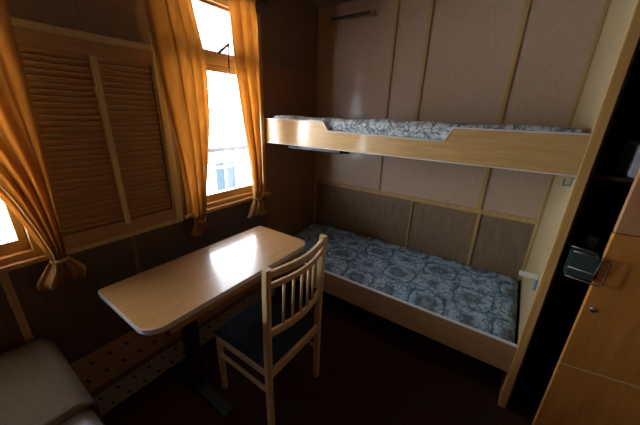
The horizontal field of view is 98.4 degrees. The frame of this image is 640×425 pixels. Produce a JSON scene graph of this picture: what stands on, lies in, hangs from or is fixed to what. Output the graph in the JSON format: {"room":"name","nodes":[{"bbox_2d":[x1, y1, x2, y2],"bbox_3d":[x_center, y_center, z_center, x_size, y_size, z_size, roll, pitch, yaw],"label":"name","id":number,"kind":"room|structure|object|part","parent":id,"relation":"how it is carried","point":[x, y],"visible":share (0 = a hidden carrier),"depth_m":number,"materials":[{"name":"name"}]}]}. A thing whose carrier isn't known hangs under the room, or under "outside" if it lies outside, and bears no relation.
{"room":"ship cabin","nodes":[
{"label":"ship cabin","id":0,"kind":"room"},
{"bbox_2d":[0,0,318,363],"bbox_3d":[-1.196,-0.120,1.398,0.120,2.568,3.900,15,23,32],"label":"wall","id":1,"kind":"structure","parent":0,"point":[74,315],"depth_m":1.67,"materials":[{"name":"brown wood"}]},
{"bbox_2d":[0,272,33,342],"bbox_3d":[-1.370,0.726,1.345,0.012,1.000,0.030,15,23,32],"label":"trim","id":2,"kind":"structure","parent":1,"relation":"attached to","point":[5,280],"depth_m":1.23,"materials":[{"name":"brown wood"}]},
{"bbox_2d":[0,201,48,273],"bbox_3d":[-1.469,-0.335,0.832,0.135,1.325,0.715,15,23,32],"label":"window","id":3,"kind":"structure","parent":1,"relation":"in","point":[21,251],"depth_m":1.22,"materials":[{"name":"brown wood"}]},
{"bbox_3d":[-1.491,-0.195,0.894,0.045,0.908,0.585,15,23,32],"label":"sash","id":4,"kind":"part","parent":3,"relation":"part of","materials":[{"name":"brown wood"}]},
{"bbox_3d":[-1.478,-0.349,0.834,0.112,1.300,0.655,15,23,32],"label":"frame","id":5,"kind":"part","parent":3,"relation":"part of","materials":[{"name":"brown wood"}]},
{"bbox_3d":[-1.457,0.286,1.028,0.055,0.025,0.715,15,23,32],"label":"sill","id":6,"kind":"part","parent":3,"relation":"part of","materials":[{"name":"brown wood"}]},
{"bbox_2d":[10,17,183,254],"bbox_3d":[-1.055,-0.332,1.385,0.036,0.985,0.628,15,23,32],"label":"shutter","id":7,"kind":"object","parent":1,"relation":"attached to","point":[98,100],"visible":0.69,"depth_m":1.35,"materials":[{"name":"brown wood"}]},
{"bbox_2d":[130,236,140,273],"bbox_3d":[-1.089,0.601,1.738,0.006,0.990,0.020,15,23,32],"label":"trim","id":8,"kind":"structure","parent":1,"relation":"attached to","point":[134,250],"depth_m":1.61,"materials":[{"name":"brown wood"}]},
{"bbox_2d":[192,1,233,55],"bbox_3d":[-1.625,-1.513,1.825,1.628,0.120,9.000,15,23,32],"label":"overhang","id":9,"kind":"object","parent":1,"relation":"attached to","point":[214,26],"depth_m":2.50,"materials":[{"name":"grey paint"}]},
{"bbox_2d":[179,0,270,218],"bbox_3d":[-0.682,-0.693,1.913,0.138,1.325,0.785,15,23,32],"label":"window","id":10,"kind":"structure","parent":1,"relation":"in","point":[216,62],"depth_m":1.97,"materials":[{"name":"brown wood"}]},
{"bbox_3d":[-0.672,-1.140,1.758,0.045,0.312,0.655,15,23,32],"label":"sash","id":11,"kind":"part","parent":10,"relation":"part of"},
{"bbox_3d":[-0.670,-0.072,2.110,0.055,0.025,0.785,15,23,32],"label":"sill","id":12,"kind":"part","parent":10,"relation":"part of","materials":[{"name":"brown wood"}]},
{"bbox_3d":[-0.704,-0.553,1.976,0.045,0.908,0.655,15,23,32],"label":"sash","id":13,"kind":"part","parent":10,"relation":"part of","materials":[{"name":"brown wood"}]},
{"bbox_3d":[-0.635,-1.371,1.562,0.096,0.021,1.000,15,23,32],"label":"curtain rod","id":14,"kind":"object","parent":1,"relation":"attached to","visible":0},
{"bbox_2d":[143,0,209,235],"bbox_3d":[-0.758,-0.567,1.585,0.097,1.487,0.326,19,26,40],"label":"curtain","id":15,"kind":"object","parent":14,"relation":"hanging from","point":[178,50],"visible":1,"depth_m":1.53,"materials":[{"name":"orange fabric"}]},
{"bbox_2d":[228,0,265,217],"bbox_3d":[-0.484,-0.684,1.978,0.098,1.512,0.299,8,20,17],"label":"curtain","id":16,"kind":"object","parent":14,"relation":"hanging from","point":[243,21],"visible":1,"depth_m":1.88,"materials":[{"name":"orange fabric"}]},
{"bbox_2d":[102,279,559,424],"bbox_3d":[-0.052,1.426,1.079,3.000,0.060,4.100,15,23,32],"label":"floor","id":17,"kind":"structure","parent":0,"point":[374,369],"depth_m":1.82,"materials":[{"name":"red carpet"}]},
{"bbox_2d":[0,338,104,424],"bbox_3d":[-1.477,1.129,0.634,0.733,0.609,1.580,15,23,32],"label":"sofa","id":18,"kind":"object","parent":17,"relation":"on","point":[39,386],"visible":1,"depth_m":1.06,"materials":[{"name":"beige fabric"}]},
{"bbox_3d":[-1.478,1.016,0.588,0.733,0.313,1.565,15,23,32],"label":"mattress","id":19,"kind":"part","parent":18,"relation":"part of","materials":[{"name":"grey fabric"}]},
{"bbox_2d":[70,277,275,415],"bbox_3d":[-0.876,0.808,2.053,0.110,0.403,1.475,15,23,32],"label":"heater cover","id":20,"kind":"object","parent":17,"relation":"on","point":[113,372],"visible":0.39,"depth_m":1.68,"materials":[{"name":"brown wood"}]},
{"bbox_2d":[98,226,304,419],"bbox_3d":[-0.605,0.681,1.722,0.574,0.880,1.019,15,23,32],"label":"table","id":21,"kind":"object","parent":17,"relation":"on","point":[170,297],"visible":1,"depth_m":1.43,"materials":[{"name":"brown wood"}]},
{"bbox_3d":[-0.531,0.324,1.570,0.404,0.049,0.869,15,23,32],"label":"under frame","id":22,"kind":"part","parent":21,"relation":"part of","materials":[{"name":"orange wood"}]},
{"bbox_2d":[215,234,327,424],"bbox_3d":[-0.297,0.631,1.644,0.517,1.047,0.473,15,23,32],"label":"dining chair","id":23,"kind":"object","parent":17,"relation":"on","point":[266,335],"visible":1,"depth_m":1.54,"materials":[{"name":"brown wood"}]},
{"bbox_3d":[-0.611,0.929,1.724,0.044,0.411,0.032,15,23,32],"label":"leg","id":24,"kind":"part","parent":23,"relation":"part of","materials":[{"name":"brown wood"}]},
{"bbox_3d":[-0.431,0.798,1.543,0.410,0.050,0.020,15,23,32],"label":"seat rail","id":25,"kind":"part","parent":23,"relation":"part of","materials":[{"name":"brown wood"}]},
{"bbox_3d":[-0.331,0.697,1.693,0.433,0.050,0.416,15,23,32],"label":"seat","id":26,"kind":"part","parent":23,"relation":"part of","materials":[{"name":"blue fabric"}]},
{"bbox_3d":[-0.251,0.730,1.369,0.062,1.046,0.045,15,23,32],"label":"leg","id":27,"kind":"part","parent":23,"relation":"part of","materials":[{"name":"brown wood"}]},
{"bbox_3d":[-0.139,0.782,1.584,0.022,0.055,0.409,15,23,32],"label":"seat rail","id":28,"kind":"part","parent":23,"relation":"part of","materials":[{"name":"brown wood"}]},
{"bbox_3d":[-0.113,0.536,1.482,0.055,0.042,0.417,15,23,32],"label":"rail","id":29,"kind":"part","parent":23,"relation":"part of","materials":[{"name":"brown wood"}]},
{"bbox_3d":[-0.097,0.282,1.384,0.053,0.030,0.420,15,23,32],"label":"second rail","id":30,"kind":"part","parent":23,"relation":"part of","materials":[{"name":"brown wood"}]},
{"bbox_3d":[-0.093,0.223,1.361,0.057,0.036,0.422,15,23,32],"label":"rail","id":31,"kind":"part","parent":23,"relation":"part of","materials":[{"name":"brown wood"}]},
{"bbox_3d":[-0.004,0.617,1.708,0.062,1.046,0.032,15,23,32],"label":"leg","id":32,"kind":"part","parent":23,"relation":"part of","materials":[{"name":"brown wood"}]},
{"bbox_2d":[265,0,639,408],"bbox_3d":[0.571,-0.303,2.082,1.985,2.566,0.728,15,23,32],"label":"bunk bed","id":33,"kind":"object","parent":17,"relation":"on","point":[564,155],"depth_m":1.51,"materials":[{"name":"brown wood"}]},
{"bbox_2d":[288,145,349,153],"bbox_3d":[-0.015,-0.483,2.065,0.525,0.044,0.070,15,23,32],"label":"reading lamp","id":34,"kind":"object","parent":33,"relation":"attached to","point":[289,146],"visible":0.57,"depth_m":2.02,"materials":[{"name":"black metal"}]},
{"bbox_2d":[294,222,517,342],"bbox_3d":[0.533,0.474,2.362,1.904,0.205,0.669,15,23,32],"label":"mattress","id":35,"kind":"object","parent":33,"relation":"on","point":[483,300],"visible":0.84,"depth_m":2.11,"materials":[{"name":"blue fabric"}]},
{"bbox_2d":[273,115,583,139],"bbox_3d":[0.571,-0.579,1.988,1.910,0.174,0.667,15,23,32],"label":"mattress","id":36,"kind":"object","parent":33,"relation":"on","point":[436,130],"visible":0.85,"depth_m":1.64,"materials":[{"name":"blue fabric"}]},
{"bbox_3d":[1.154,0.375,1.538,0.088,0.088,0.040,15,23,32],"label":"rail bracket","id":37,"kind":"part","parent":33,"relation":"part of","materials":[{"name":"white metal"}]},
{"bbox_3d":[1.155,0.346,1.528,0.088,0.026,0.020,15,23,32],"label":"arm","id":38,"kind":"part","parent":33,"relation":"part of","materials":[{"name":"white plastic"}]},
{"bbox_2d":[562,177,573,187],"bbox_3d":[1.185,-0.146,1.324,0.036,0.045,0.030,15,23,32],"label":"hook","id":39,"kind":"object","parent":33,"relation":"attached to","point":[572,178],"visible":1,"depth_m":1.32,"materials":[{"name":"metal"}]},
{"bbox_3d":[1.375,-0.097,1.575,0.034,2.566,0.714,15,23,32],"label":"panel","id":40,"kind":"part","parent":33,"relation":"part of","materials":[{"name":"brown wood"}]},
{"bbox_2d":[507,37,639,424],"bbox_3d":[1.698,0.003,1.327,0.788,2.564,0.786,15,23,32],"label":"closet","id":41,"kind":"object","parent":17,"relation":"on","point":[594,331],"visible":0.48,"depth_m":1.39,"materials":[{"name":"brown wood"}]},
{"bbox_2d":[550,264,591,300],"bbox_3d":[1.772,0.480,1.639,0.760,0.018,0.436,15,23,32],"label":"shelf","id":42,"kind":"object","parent":41,"relation":"attached to","point":[563,285],"depth_m":1.68,"materials":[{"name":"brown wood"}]},
{"bbox_3d":[1.916,-0.097,1.630,0.760,2.564,0.012,15,23,32],"label":"panel","id":43,"kind":"part","parent":41,"relation":"part of","materials":[{"name":"brown wood"}]},
{"bbox_3d":[1.528,1.060,1.381,0.660,0.486,0.022,11,21,23],"label":"door","id":44,"kind":"part","parent":41,"relation":"part of","materials":[{"name":"orange wood"}]},
{"bbox_2d":[563,245,611,286],"bbox_3d":[1.204,0.242,1.248,0.130,0.142,0.074,15,23,32],"label":"wire rack","id":45,"kind":"object","parent":41,"relation":"attached to","point":[579,264],"visible":1,"depth_m":1.24,"materials":[{"name":"metal"}]},
{"bbox_2d":[563,248,600,280],"bbox_3d":[1.191,0.238,1.260,0.094,0.115,0.056,15,23,32],"label":"tray","id":46,"kind":"object","parent":45,"relation":"on","point":[579,264],"depth_m":1.24,"materials":[{"name":"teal plastic"}]},
{"bbox_3d":[1.212,0.172,1.262,0.100,0.019,0.007,15,23,32],"label":"rail","id":47,"kind":"part","parent":45,"relation":"part of","materials":[{"name":"metal"}]},
{"bbox_3d":[1.175,0.232,1.226,0.103,0.080,0.007,15,23,32],"label":"rail","id":48,"kind":"part","parent":45,"relation":"part of","materials":[{"name":"metal"}]},
{"bbox_3d":[1.175,0.189,1.211,0.100,0.019,0.007,15,23,32],"label":"rail","id":49,"kind":"part","parent":45,"relation":"part of","materials":[{"name":"metal"}]},
{"bbox_3d":[1.185,0.255,1.224,0.130,0.131,0.007,15,23,32],"label":"handle","id":50,"kind":"part","parent":45,"relation":"part of","materials":[{"name":"brown metal"}]},
{"bbox_2d":[566,225,611,254],"bbox_3d":[1.781,0.202,1.541,0.760,0.018,0.436,15,23,32],"label":"shelf","id":51,"kind":"object","parent":41,"relation":"attached to","point":[579,232],"depth_m":1.67,"materials":[{"name":"brown wood"}]},
{"bbox_2d":[584,235,599,248],"bbox_3d":[1.478,0.162,1.507,0.056,0.060,0.056,15,23,32],"label":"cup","id":52,"kind":"object","parent":41,"relation":"on","point":[591,241],"visible":1,"depth_m":1.50,"materials":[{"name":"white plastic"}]},
{"bbox_3d":[1.547,0.484,1.177,0.660,0.722,0.022,11,21,23],"label":"door","id":53,"kind":"part","parent":41,"relation":"part of","materials":[{"name":"orange wood"}]},
{"bbox_2d":[591,162,634,182],"bbox_3d":[1.740,-0.166,1.327,0.760,0.018,0.626,15,23,32],"label":"shelf","id":54,"kind":"object","parent":41,"relation":"attached to","point":[607,171],"depth_m":1.31,"materials":[{"name":"brown wood"}]},
{"bbox_3d":[1.578,-0.471,0.838,0.660,1.298,0.022,11,21,23],"label":"door","id":55,"kind":"part","parent":41,"relation":"part of","materials":[{"name":"brown wood"}]},
{"bbox_2d":[616,141,639,177],"bbox_3d":[1.542,-0.223,1.218,0.269,0.148,0.220,15,23,32],"label":"linens","id":56,"kind":"object","parent":41,"relation":"on","point":[628,165],"visible":1,"depth_m":1.25,"materials":[{"name":"white fabric"}]},
{"bbox_2d":[632,47,639,65],"bbox_3d":[1.811,-0.707,1.218,0.760,0.018,0.436,15,23,32],"label":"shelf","id":57,"kind":"object","parent":41,"relation":"attached to","point":[637,59],"depth_m":1.37,"materials":[{"name":"brown wood"}]},
{"bbox_2d":[307,0,355,7],"bbox_3d":[0.030,-1.049,0.201,3.000,0.060,4.100,15,23,32],"label":"ceiling","id":58,"kind":"structure","parent":0,"point":[319,3],"depth_m":2.33,"materials":[{"name":"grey paint"}]},
{"bbox_2d":[316,0,605,280],"bbox_3d":[1.173,-0.316,2.171,2.880,2.568,0.100,15,23,32],"label":"wall","id":59,"kind":"structure","parent":0,"point":[471,45],"depth_m":2.14,"materials":[{"name":"brown wood"}]},
{"bbox_2d":[313,7,321,222],"bbox_3d":[-0.037,-0.606,2.876,0.022,2.568,0.022,15,23,32],"label":"trim","id":60,"kind":"structure","parent":59,"relation":"attached to","point":[320,8],"depth_m":2.67,"materials":[{"name":"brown wood"}]},
{"bbox_2d":[329,9,375,22],"bbox_3d":[0.263,-1.628,2.295,0.418,0.032,0.062,15,23,32],"label":"wall rail","id":61,"kind":"object","parent":59,"relation":"attached to","point":[372,12],"visible":1,"depth_m":2.26,"materials":[{"name":"brown metal"}]},
{"bbox_3d":[0.255,-1.624,2.284,0.390,0.025,0.025,15,23,32],"label":"rod","id":62,"kind":"part","parent":61,"relation":"part of","materials":[{"name":"brown metal"}]},
{"bbox_2d":[377,0,399,189],"bbox_3d":[0.572,-0.935,2.332,0.018,1.546,0.012,15,23,32],"label":"trim","id":63,"kind":"structure","parent":59,"relation":"attached to","point":[398,1],"depth_m":2.26,"materials":[{"name":"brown wood"}]},
{"bbox_2d":[405,201,413,246],"bbox_3d":[0.805,0.220,2.545,0.014,0.685,0.012,15,23,32],"label":"trim","id":64,"kind":"structure","parent":59,"relation":"attached to","point":[412,201],"depth_m":2.50,"materials":[{"name":"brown wood"}]},
{"bbox_2d":[414,0,434,120],"bbox_3d":[0.791,-1.124,2.110,0.026,1.028,0.012,15,23,32],"label":"trim","id":65,"kind":"structure","parent":59,"relation":"attached to","point":[432,1],"depth_m":2.09,"materials":[{"name":"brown wood"}]},
{"bbox_2d":[317,179,536,223],"bbox_3d":[0.751,-0.137,2.465,1.908,0.037,0.014,15,23,32],"label":"trim","id":66,"kind":"structure","parent":59,"relation":"attached to","point":[416,199],"depth_m":2.31,"materials":[{"name":"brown wood"}]},
{"bbox_2d":[466,214,480,265],"bbox_3d":[1.235,0.332,2.270,0.022,0.685,0.012,15,23,32],"label":"trim","id":67,"kind":"structure","parent":59,"relation":"attached to","point":[479,215],"depth_m":2.22,"materials":[{"name":"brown wood"}]},
{"bbox_2d":[477,0,530,208],"bbox_3d":[1.260,-0.756,1.891,0.030,1.546,0.012,15,23,32],"label":"trim","id":68,"kind":"structure","parent":59,"relation":"attached to","point":[527,2],"depth_m":1.84,"materials":[{"name":"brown wood"}]},
{"bbox_2d":[518,0,610,288],"bbox_3d":[1.554,-0.335,1.811,0.019,2.268,0.022,15,23,32],"label":"trim","id":69,"kind":"structure","parent":59,"relation":"attached to","point":[607,2],"depth_m":1.69,"materials":[{"name":"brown wood"}]},
{"label":"outside","id":70,"kind":"structure","parent":0,"visible":0},
{"bbox_3d":[-1.650,0.865,2.630,1.498,0.100,9.000,15,23,32],"label":"floor","id":71,"kind":"structure","parent":70,"visible":0},
{"bbox_2d":[0,145,250,240],"bbox_3d":[-2.131,0.090,2.758,0.060,1.245,7.054,15,23,32],"label":"deck railing","id":72,"kind":"object","parent":71,"relation":"on","point":[224,171],"visible":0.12,"depth_m":3.75,"materials":[{"name":"white metal"}]},
{"bbox_3d":[-2.505,0.286,2.253,0.040,1.190,0.032,15,23,32],"label":"post","id":73,"kind":"part","parent":72,"relation":"part of","materials":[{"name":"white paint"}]},
{"bbox_3d":[-1.412,-0.212,3.758,0.040,1.190,0.032,15,23,32],"label":"post","id":74,"kind":"part","parent":72,"relation":"part of","materials":[{"name":"white paint"}]},
{"bbox_3d":[-1.355,-0.444,3.752,0.010,0.315,0.143,15,23,32],"label":"screen panel","id":75,"kind":"part","parent":72,"relation":"part of","materials":[{"name":"blue glass"}]},
{"bbox_3d":[-1.313,-0.257,3.894,0.040,1.190,0.032,15,23,32],"label":"post","id":76,"kind":"part","parent":72,"relation":"part of","materials":[{"name":"white paint"}]},
{"bbox_3d":[-2.128,-0.463,2.538,0.060,0.055,7.000,15,23,32],"label":"handrail","id":77,"kind":"part","parent":72,"relation":"part of","materials":[{"name":"white metal"}]},
{"bbox_3d":[-1.256,-0.489,3.889,0.010,0.315,0.143,15,23,32],"label":"screen panel","id":78,"kind":"part","parent":72,"relation":"part of","materials":[{"name":"blue glass"}]},
{"bbox_3d":[-1.213,-0.302,4.031,0.040,1.190,0.032,15,23,32],"label":"post","id":79,"kind":"part","parent":72,"relation":"part of","materials":[{"name":"white paint"}]},
{"bbox_3d":[-1.114,-0.348,4.168,0.040,1.190,0.032,15,23,32],"label":"post","id":80,"kind":"part","parent":72,"relation":"part of","materials":[{"name":"white paint"}]},
{"bbox_3d":[-1.390,-1.027,0.522,0.096,0.021,1.060,15,23,32],"label":"curtain rod","id":81,"kind":"object","parent":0,"visible":0},
{"bbox_2d":[0,0,85,291],"bbox_3d":[-1.271,-0.329,0.890,0.086,1.502,0.567,15,23,32],"label":"curtain","id":82,"kind":"object","parent":81,"relation":"hanging from","point":[25,186],"visible":1,"depth_m":1.10,"materials":[{"name":"orange fabric"}]}
]}

